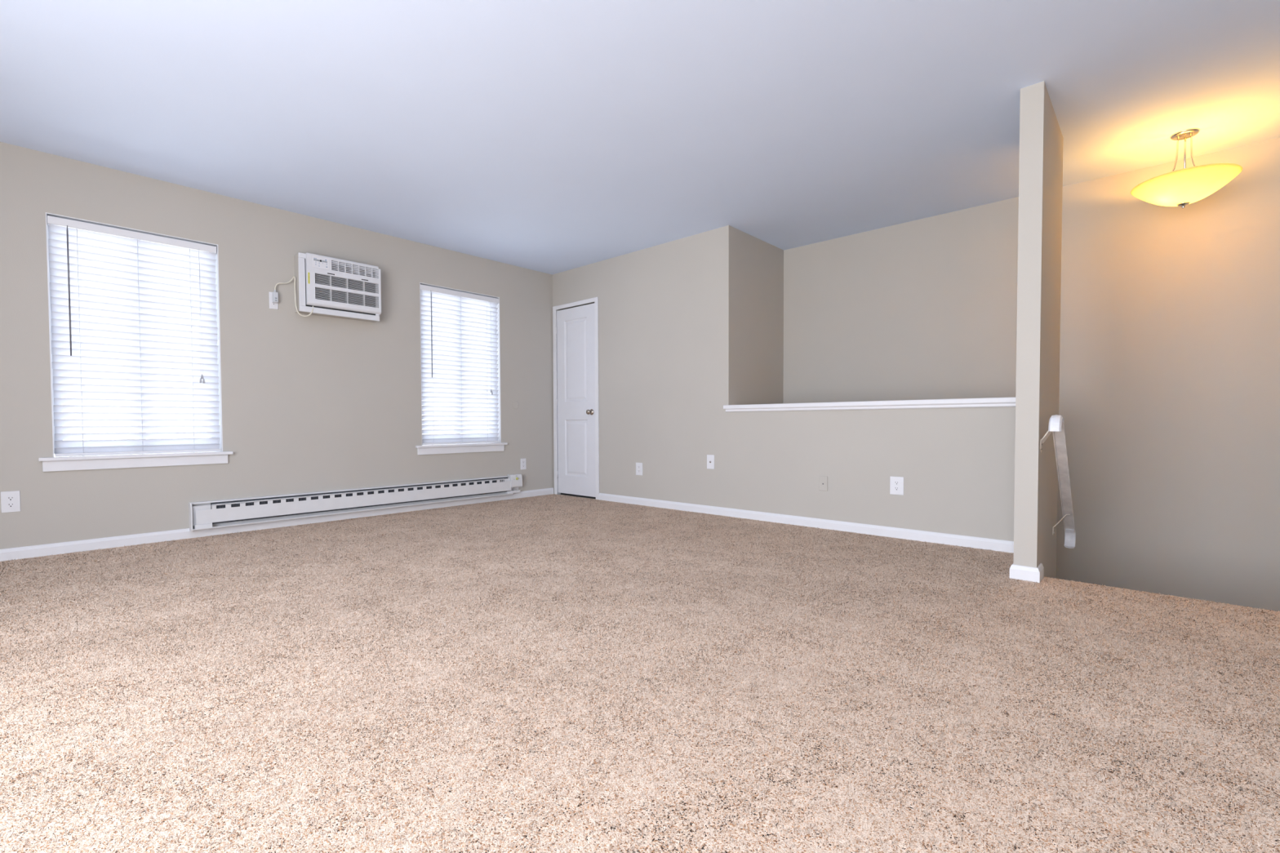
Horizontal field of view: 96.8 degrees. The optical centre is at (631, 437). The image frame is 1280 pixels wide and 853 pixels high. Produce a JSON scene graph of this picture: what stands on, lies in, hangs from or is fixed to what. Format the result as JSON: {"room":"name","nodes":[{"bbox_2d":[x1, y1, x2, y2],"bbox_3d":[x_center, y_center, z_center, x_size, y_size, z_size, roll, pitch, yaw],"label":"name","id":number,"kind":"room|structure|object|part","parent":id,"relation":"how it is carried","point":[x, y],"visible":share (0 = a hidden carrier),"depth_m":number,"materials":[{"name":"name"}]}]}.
{"room":"empty living room","nodes":[
{"label":"empty living room","id":0,"kind":"room"},
{"bbox_2d":[0,142,554,549],"bbox_3d":[-2.799,-0.383,4.391,0.160,2.740,5.810,1,2,43],"label":"wall","id":1,"kind":"structure","parent":0,"point":[311,403],"depth_m":4.28,"materials":[{"name":"beige paint"}]},
{"bbox_2d":[0,490,20,512],"bbox_3d":[-3.662,0.377,3.352,0.008,0.124,0.077,1,2,43],"label":"wall outlet","id":2,"kind":"object","parent":1,"relation":"attached to","point":[10,500],"visible":1,"depth_m":3.35,"materials":[{"name":"white plastic"}]},
{"bbox_2d":[6,496,14,501],"bbox_3d":[-3.662,0.358,3.351,0.007,0.028,0.034,1,2,43],"label":"receptacle","id":3,"kind":"object","parent":2,"relation":"attached to","point":[8,498],"depth_m":3.35,"materials":[{"name":"white plastic"}]},
{"bbox_2d":[6,502,15,507],"bbox_3d":[-3.662,0.397,3.352,0.007,0.028,0.034,1,2,43],"label":"receptacle","id":4,"kind":"object","parent":2,"relation":"attached to","point":[8,504],"depth_m":3.35,"materials":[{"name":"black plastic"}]},
{"bbox_2d":[38,212,233,471],"bbox_3d":[-3.297,-0.591,3.814,0.186,1.572,0.979,1,2,43],"label":"window","id":5,"kind":"structure","parent":1,"relation":"in","point":[53,464],"depth_m":3.76,"materials":[{"name":"white paint"}]},
{"bbox_2d":[46,215,220,456],"bbox_3d":[-3.272,-0.626,3.792,0.076,1.470,0.846,1,2,43],"label":"window blind","id":6,"kind":"object","parent":5,"relation":"attached to","point":[137,310],"visible":1,"depth_m":3.75,"materials":[{"name":"white paint"}]},
{"bbox_3d":[-3.477,-0.603,3.580,0.056,1.412,0.002,1,2,43],"label":"ladder cord","id":7,"kind":"part","parent":6,"relation":"part of","materials":[{"name":"white fabric"}]},
{"bbox_3d":[-3.274,0.097,3.817,0.050,0.018,0.842,1,2,43],"label":"rail","id":8,"kind":"part","parent":6,"relation":"part of","materials":[{"name":"white paint"}]},
{"bbox_3d":[-3.282,-0.609,3.791,0.056,1.412,0.002,1,2,43],"label":"ladder cord","id":9,"kind":"part","parent":6,"relation":"part of","materials":[{"name":"white fabric"}]},
{"bbox_3d":[-3.094,-0.615,3.994,0.056,1.412,0.002,1,2,43],"label":"ladder cord","id":10,"kind":"part","parent":6,"relation":"part of","materials":[{"name":"white fabric"}]},
{"bbox_3d":[-3.036,-0.873,4.002,0.010,0.909,0.019,1,2,43],"label":"lift cord","id":11,"kind":"part","parent":6,"relation":"part of","materials":[{"name":"white fabric"}]},
{"bbox_3d":[-3.295,0.119,3.833,0.186,0.021,0.979,1,2,43],"label":"sill","id":12,"kind":"part","parent":5,"relation":"part of","materials":[{"name":"white paint"}]},
{"bbox_2d":[268,292,278,309],"bbox_3d":[-2.728,-1.045,4.330,0.008,0.126,0.060,1,2,43],"label":"wall outlet","id":13,"kind":"object","parent":1,"relation":"attached to","point":[272,305],"visible":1,"depth_m":4.32,"materials":[{"name":"white plastic"}]},
{"bbox_2d":[0,488,553,561],"bbox_3d":[-2.740,0.660,4.351,0.014,0.079,5.484,1,2,43],"label":"baseboard","id":14,"kind":"structure","parent":1,"relation":"attached to","point":[34,551],"depth_m":4.05,"materials":[{"name":"white paint"}]},
{"bbox_2d":[272,252,381,322],"bbox_3d":[-2.426,-1.189,4.558,0.138,0.493,0.771,1,2,43],"label":"air conditioner","id":15,"kind":"object","parent":1,"relation":"attached to","point":[324,286],"visible":1,"depth_m":4.54,"materials":[{"name":"white plastic"},{"name":"black plastic"}]},
{"bbox_3d":[-2.603,-1.094,4.387,0.259,0.315,0.054,-1,2,-23],"label":"power cord","id":16,"kind":"part","parent":15,"relation":"part of","materials":[{"name":"white plastic"}]},
{"bbox_3d":[-2.434,-1.371,4.446,0.002,0.092,0.125,1,2,43],"label":"control panel","id":17,"kind":"part","parent":15,"relation":"part of","materials":[{"name":"white plastic"}]},
{"bbox_3d":[-2.319,-1.237,4.595,0.030,0.400,0.568,1,2,43],"label":"panel","id":18,"kind":"part","parent":15,"relation":"part of","materials":[{"name":"white plastic"}]},
{"bbox_2d":[315,273,378,307],"bbox_3d":[-2.306,-1.189,4.612,0.025,0.201,0.493,1,2,43],"label":"grille","id":19,"kind":"object","parent":15,"relation":"attached to","point":[334,289],"depth_m":4.60,"materials":[{"name":"white plastic"}]},
{"bbox_2d":[331,259,378,277],"bbox_3d":[-2.264,-1.377,4.653,0.025,0.080,0.373,1,2,43],"label":"vent","id":20,"kind":"object","parent":15,"relation":"attached to","point":[340,267],"depth_m":4.63,"materials":[{"name":"white plastic"}]},
{"bbox_2d":[188,473,522,531],"bbox_3d":[-2.118,0.518,4.968,0.082,0.210,2.789,1,2,43],"label":"baseboard heater","id":21,"kind":"object","parent":1,"relation":"attached to","point":[202,515],"visible":1,"depth_m":4.64,"materials":[{"name":"white metal"}]},
{"bbox_2d":[415,282,507,454],"bbox_3d":[-1.684,-0.642,5.558,0.186,1.576,0.976,1,2,43],"label":"window","id":22,"kind":"structure","parent":1,"relation":"in","point":[491,446],"depth_m":5.61,"materials":[{"name":"white paint"}]},
{"bbox_3d":[-1.726,-0.692,5.600,0.056,1.468,0.849,1,2,43],"label":"frame","id":23,"kind":"part","parent":22,"relation":"part of","materials":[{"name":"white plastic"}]},
{"bbox_2d":[420,284,499,444],"bbox_3d":[-1.658,-0.677,5.536,0.076,1.474,0.843,1,2,43],"label":"window blind","id":24,"kind":"object","parent":22,"relation":"attached to","point":[459,331],"visible":1,"depth_m":5.52,"materials":[{"name":"white paint"}]},
{"bbox_3d":[-1.871,-0.654,5.316,0.056,1.416,0.002,1,2,43],"label":"ladder cord","id":25,"kind":"part","parent":24,"relation":"part of","materials":[{"name":"white fabric"}]},
{"bbox_3d":[-1.671,-0.660,5.533,0.056,1.416,0.002,1,2,43],"label":"ladder cord","id":26,"kind":"part","parent":24,"relation":"part of","materials":[{"name":"white fabric"}]},
{"bbox_3d":[-1.661,0.048,5.561,0.050,0.018,0.839,1,2,43],"label":"rail","id":27,"kind":"part","parent":24,"relation":"part of","materials":[{"name":"white paint"}]},
{"bbox_3d":[-1.474,-0.667,5.745,0.056,1.416,0.002,1,2,43],"label":"ladder cord","id":28,"kind":"part","parent":24,"relation":"part of","materials":[{"name":"white fabric"}]},
{"bbox_3d":[-1.423,-0.925,5.745,0.010,0.910,0.014,1,2,43],"label":"lift cord","id":29,"kind":"part","parent":24,"relation":"part of","materials":[{"name":"white fabric"}]},
{"bbox_3d":[-1.681,0.070,5.577,0.186,0.021,0.976,1,2,43],"label":"sill","id":30,"kind":"part","parent":22,"relation":"part of","materials":[{"name":"white paint"}]},
{"bbox_2d":[520,457,526,469],"bbox_3d":[-1.155,0.279,6.061,0.008,0.118,0.072,1,2,43],"label":"wall outlet","id":31,"kind":"object","parent":1,"relation":"attached to","point":[523,466],"visible":1,"depth_m":6.06,"materials":[{"name":"white plastic"}]},
{"bbox_2d":[0,0,1279,274],"bbox_3d":[-0.260,-1.792,2.642,6.600,0.150,7.053,1,2,43],"label":"ceiling","id":32,"kind":"structure","parent":0,"point":[547,136],"depth_m":2.90,"materials":[{"name":"white paint"}]},
{"bbox_2d":[1130,128,1242,208],"bbox_3d":[3.175,-1.534,3.267,0.462,0.426,0.462,1,2,43],"label":"ceiling lamp","id":33,"kind":"object","parent":32,"relation":"hanging from","point":[1185,186],"visible":1,"depth_m":3.19,"materials":[{"name":"yellow glass"}]},
{"bbox_3d":[3.123,-1.581,3.288,0.062,0.309,0.008,0,2,23],"label":"arm","id":34,"kind":"part","parent":33,"relation":"part of","materials":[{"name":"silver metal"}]},
{"bbox_3d":[3.217,-1.582,3.304,0.062,0.309,0.008,-2,2,-42],"label":"arm","id":35,"kind":"part","parent":33,"relation":"part of","materials":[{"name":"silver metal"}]},
{"bbox_3d":[3.176,-1.411,3.271,0.462,0.132,0.462,1,2,43],"label":"lamp shade","id":36,"kind":"part","parent":33,"relation":"part of","materials":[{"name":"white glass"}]},
{"bbox_3d":[3.192,-1.579,3.212,0.008,0.309,0.062,-1,2,-17],"label":"arm","id":37,"kind":"part","parent":33,"relation":"part of","materials":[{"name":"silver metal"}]},
{"bbox_2d":[552,225,1015,541],"bbox_3d":[1.078,0.280,5.214,4.437,4.140,0.953,1,2,43],"label":"wall","id":38,"kind":"structure","parent":0,"point":[690,327],"depth_m":4.88,"materials":[{"name":"beige paint"}]},
{"bbox_2d":[552,297,599,499],"bbox_3d":[-0.601,-0.403,6.096,0.717,2.094,0.121,1,2,43],"label":"door","id":39,"kind":"structure","parent":38,"relation":"in","point":[575,329],"depth_m":6.10,"materials":[{"name":"white paint"}]},
{"bbox_3d":[-0.439,-0.268,5.913,0.062,0.062,0.066,1,2,43],"label":"knob","id":40,"kind":"part","parent":39,"relation":"part of","materials":[{"name":"silver metal"}]},
{"bbox_2d":[635,462,642,475],"bbox_3d":[0.072,0.301,5.491,0.086,0.121,0.008,1,2,43],"label":"wall outlet","id":41,"kind":"object","parent":38,"relation":"attached to","point":[638,465],"visible":1,"depth_m":5.49,"materials":[{"name":"white plastic"}]},
{"bbox_2d":[706,454,714,469],"bbox_3d":[0.681,0.209,4.921,0.077,0.123,0.014,1,2,43],"label":"cable jack plate","id":42,"kind":"object","parent":38,"relation":"attached to","point":[710,458],"visible":1,"depth_m":4.92,"materials":[{"name":"white plastic"}]},
{"bbox_2d":[598,493,1013,553],"bbox_3d":[1.022,0.639,4.618,3.699,0.079,0.014,1,2,43],"label":"baseboard","id":43,"kind":"structure","parent":38,"relation":"attached to","point":[999,545],"depth_m":4.18,"materials":[{"name":"white paint"}]},
{"bbox_2d":[818,475,827,491],"bbox_3d":[1.428,0.341,4.237,0.066,0.110,0.010,1,2,43],"label":"phone jack plate","id":44,"kind":"object","parent":38,"relation":"attached to","point":[823,480],"visible":1,"depth_m":4.23,"materials":[{"name":"beige paint"}]},
{"bbox_2d":[723,396,1015,412],"bbox_3d":[1.618,-0.231,4.112,2.165,0.058,0.159,1,2,43],"label":"ledge","id":45,"kind":"object","parent":38,"relation":"on","point":[986,402],"visible":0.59,"depth_m":3.92,"materials":[{"name":"white paint"}]},
{"bbox_2d":[889,476,903,495],"bbox_3d":[1.811,0.328,3.883,0.089,0.124,0.008,1,2,43],"label":"wall outlet","id":46,"kind":"object","parent":38,"relation":"attached to","point":[896,483],"visible":1,"depth_m":3.88,"materials":[{"name":"white plastic"}]},
{"bbox_2d":[893,486,899,490],"bbox_3d":[1.811,0.347,3.883,0.034,0.028,0.007,1,2,43],"label":"receptacle","id":47,"kind":"object","parent":46,"relation":"attached to","point":[895,488],"depth_m":3.88,"materials":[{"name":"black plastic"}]},
{"bbox_2d":[893,480,899,484],"bbox_3d":[1.811,0.308,3.882,0.034,0.028,0.007,1,2,43],"label":"receptacle","id":48,"kind":"object","parent":46,"relation":"attached to","point":[895,482],"depth_m":3.88,"materials":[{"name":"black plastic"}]},
{"bbox_2d":[782,137,1279,611],"bbox_3d":[2.855,0.297,4.302,3.914,4.140,0.120,1,2,43],"label":"wall","id":49,"kind":"structure","parent":0,"point":[1169,395],"depth_m":3.79,"materials":[{"name":"beige paint"}]},
{"bbox_2d":[1013,80,1063,578],"bbox_3d":[2.228,0.332,3.119,0.097,4.140,0.762,1,2,43],"label":"wall partition","id":50,"kind":"structure","parent":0,"point":[1041,137],"depth_m":2.84,"materials":[{"name":"beige paint"}]},
{"bbox_2d":[1009,563,1044,582],"bbox_3d":[2.186,0.675,3.082,0.125,0.079,0.663,1,2,43],"label":"baseboard","id":51,"kind":"structure","parent":50,"relation":"attached to","point":[1016,571],"depth_m":2.84,"materials":[{"name":"white paint"}]},
{"bbox_2d":[1040,414,1075,548],"bbox_3d":[2.269,0.262,3.023,0.093,0.765,0.774,1,2,43],"label":"handrail","id":52,"kind":"object","parent":50,"relation":"attached to","point":[1056,425],"visible":1,"depth_m":3.02,"materials":[{"name":"metal"}]},
{"bbox_3d":[2.064,-0.072,2.763,0.050,0.081,0.129,1,2,43],"label":"rail","id":53,"kind":"part","parent":52,"relation":"part of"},
{"bbox_3d":[2.312,0.226,3.038,0.048,0.651,0.651,1,2,43],"label":"rail","id":54,"kind":"part","parent":52,"relation":"part of","materials":[{"name":"metal"}]},
{"bbox_3d":[2.533,0.577,3.285,0.050,0.120,0.046,1,2,43],"label":"rail","id":55,"kind":"part","parent":52,"relation":"part of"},
{"bbox_3d":[-0.624,0.891,2.309,6.300,0.288,5.650,1,2,43],"label":"floor","id":56,"kind":"structure","parent":0,"visible":0},
{"bbox_2d":[0,493,1279,852],"bbox_3d":[-0.556,0.737,2.337,5.958,0.017,5.509,1,2,43],"label":"carpet","id":57,"kind":"object","parent":56,"relation":"on","point":[545,673],"visible":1,"depth_m":1.66,"materials":[{"name":"beige carpet"}]}
]}

